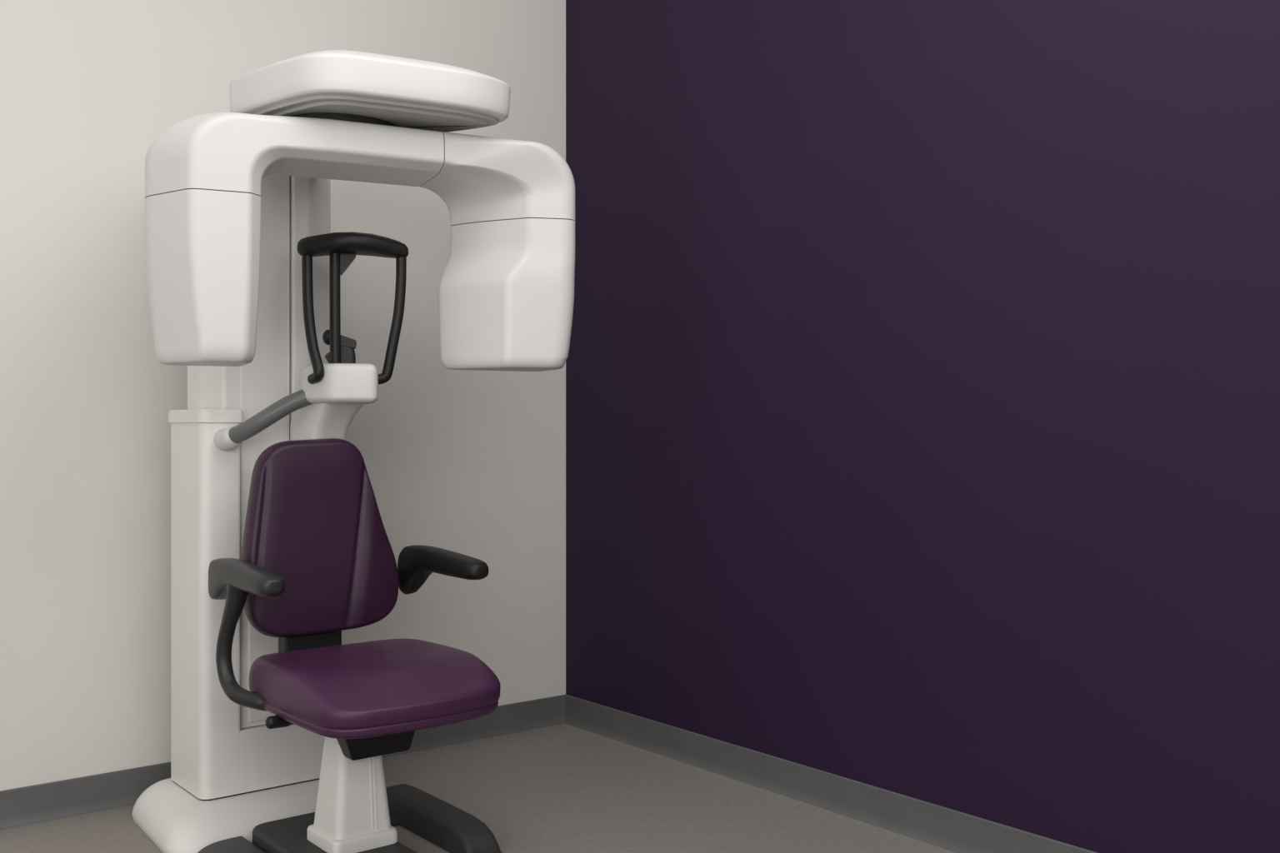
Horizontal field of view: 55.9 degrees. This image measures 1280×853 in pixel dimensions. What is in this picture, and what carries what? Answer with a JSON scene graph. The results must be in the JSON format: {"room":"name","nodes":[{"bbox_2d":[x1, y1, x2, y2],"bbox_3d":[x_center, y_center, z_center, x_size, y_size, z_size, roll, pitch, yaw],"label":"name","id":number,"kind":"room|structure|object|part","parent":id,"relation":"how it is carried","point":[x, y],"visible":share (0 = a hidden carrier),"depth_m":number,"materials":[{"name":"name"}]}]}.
{"room":"radiology room","nodes":[
{"label":"radiology room","id":0,"kind":"room"},
{"bbox_2d":[0,0,565,790],"bbox_3d":[-2.110,-0.350,3.294,4.600,3.000,0.100,0,0,-39],"label":"wall","id":1,"kind":"structure","parent":0,"point":[472,463],"depth_m":3.70,"materials":[{"name":"beige paint"}]},
{"bbox_2d":[0,695,565,829],"bbox_3d":[-2.072,1.097,3.247,4.600,0.106,0.021,0,0,-39],"label":"baseboard","id":2,"kind":"structure","parent":1,"relation":"attached to","point":[25,806],"depth_m":3.67,"materials":[{"name":"grey plastic"}]},
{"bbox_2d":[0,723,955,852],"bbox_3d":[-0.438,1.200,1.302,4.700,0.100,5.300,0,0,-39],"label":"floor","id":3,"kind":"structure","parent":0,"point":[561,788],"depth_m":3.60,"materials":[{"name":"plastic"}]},
{"bbox_2d":[197,438,502,852],"bbox_3d":[-0.738,0.592,3.135,0.715,1.117,0.830,0,0,-39],"label":"chair","id":4,"kind":"object","parent":3,"relation":"on","point":[317,562],"visible":1,"depth_m":3.20,"materials":[{"name":"purple leather"}]},
{"bbox_3d":[-0.915,1.127,2.924,0.175,0.046,0.724,0,0,-39],"label":"floor plate","id":5,"kind":"part","parent":4,"relation":"part of","materials":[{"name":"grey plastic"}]},
{"bbox_3d":[-1.003,0.401,3.059,0.072,0.115,0.400,0,0,-39],"label":"armrest","id":6,"kind":"part","parent":4,"relation":"part of","materials":[{"name":"grey plastic"}]},
{"bbox_3d":[-0.849,0.734,3.026,0.189,0.040,0.031,0,0,-44],"label":"lever","id":7,"kind":"part","parent":4,"relation":"part of","materials":[{"name":"black plastic"}]},
{"bbox_3d":[-0.884,0.302,3.343,0.445,0.537,0.131,0,0,-39],"label":"backrest","id":8,"kind":"part","parent":4,"relation":"part of","materials":[{"name":"purple leather"}]},
{"bbox_3d":[-0.672,0.657,3.100,0.522,0.122,0.607,0,0,-39],"label":"seat","id":9,"kind":"part","parent":4,"relation":"part of","materials":[{"name":"purple leather"}]},
{"bbox_3d":[-0.778,1.139,3.457,0.178,0.022,0.080,0,0,-39],"label":"cross plate","id":10,"kind":"part","parent":4,"relation":"part of","materials":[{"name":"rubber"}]},
{"bbox_3d":[-0.559,0.418,3.392,0.072,0.151,0.439,0,0,-39],"label":"armrest","id":11,"kind":"part","parent":4,"relation":"part of","materials":[{"name":"black plastic"}]},
{"bbox_2d":[131,50,574,852],"bbox_3d":[-0.867,0.098,3.436,1.100,2.104,1.070,0,0,-39],"label":"machine","id":12,"kind":"object","parent":3,"relation":"on","point":[246,266],"visible":0.96,"depth_m":3.33,"materials":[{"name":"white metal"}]},
{"bbox_3d":[-1.166,0.033,3.417,0.085,0.068,0.062,0,0,39],"label":"handle mount","id":13,"kind":"part","parent":12,"relation":"part of","materials":[{"name":"white plastic"}]},
{"bbox_3d":[-1.038,0.573,3.586,0.264,0.570,0.030,0,0,-39],"label":"plate","id":14,"kind":"part","parent":12,"relation":"part of","materials":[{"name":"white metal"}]},
{"bbox_3d":[-1.128,0.049,3.569,0.146,1.648,0.104,0,0,-39],"label":"mast panel","id":15,"kind":"part","parent":12,"relation":"part of","materials":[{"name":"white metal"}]},
{"bbox_3d":[-1.035,-0.032,3.379,0.289,0.174,0.093,0,0,3],"label":"grab handle","id":16,"kind":"part","parent":12,"relation":"part of","materials":[{"name":"grey plastic"}]},
{"bbox_3d":[-0.900,-0.684,3.146,0.722,0.216,0.280,0,0,-25],"label":"gantry arm","id":17,"kind":"part","parent":12,"relation":"part of","materials":[{"name":"white plastic"}]},
{"bbox_3d":[-1.048,0.041,3.706,0.139,1.662,0.242,0,0,-39],"label":"mast rail","id":18,"kind":"part","parent":12,"relation":"part of","materials":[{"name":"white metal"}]},
{"bbox_3d":[-0.904,-0.310,3.329,0.038,0.387,0.101,0,0,-39],"label":"support rod","id":19,"kind":"part","parent":12,"relation":"part of","materials":[{"name":"black plastic"}]},
{"bbox_3d":[-0.879,-0.252,3.404,0.034,0.044,0.034,0,0,-39],"label":"adjustment knob","id":20,"kind":"part","parent":12,"relation":"part of","materials":[{"name":"black plastic"}]},
{"bbox_3d":[-0.831,-0.330,3.375,0.075,0.348,0.032,0,0,-13],"label":"rod","id":21,"kind":"part","parent":12,"relation":"part of","materials":[{"name":"black plastic"}]},
{"bbox_3d":[-0.708,-0.310,3.407,0.095,0.387,0.029,0,0,-13],"label":"support rod","id":22,"kind":"part","parent":12,"relation":"part of","materials":[{"name":"black plastic"}]},
{"bbox_3d":[-0.393,-0.681,3.386,0.394,0.211,0.272,0,0,-25],"label":"arm","id":23,"kind":"part","parent":12,"relation":"part of","materials":[{"name":"white plastic"}]},
{"bbox_2d":[565,0,1279,852],"bbox_3d":[1.352,-0.350,2.747,0.100,3.000,5.300,0,0,-39],"label":"wall","id":24,"kind":"structure","parent":0,"point":[922,362],"depth_m":3.32,"materials":[{"name":"purple paint"}]},
{"bbox_2d":[565,695,1097,852],"bbox_3d":[1.336,1.097,2.670,0.021,0.106,5.200,0,0,-39],"label":"baseboard","id":25,"kind":"structure","parent":24,"relation":"attached to","point":[946,828],"depth_m":3.65,"materials":[{"name":"grey plastic"}]}
]}

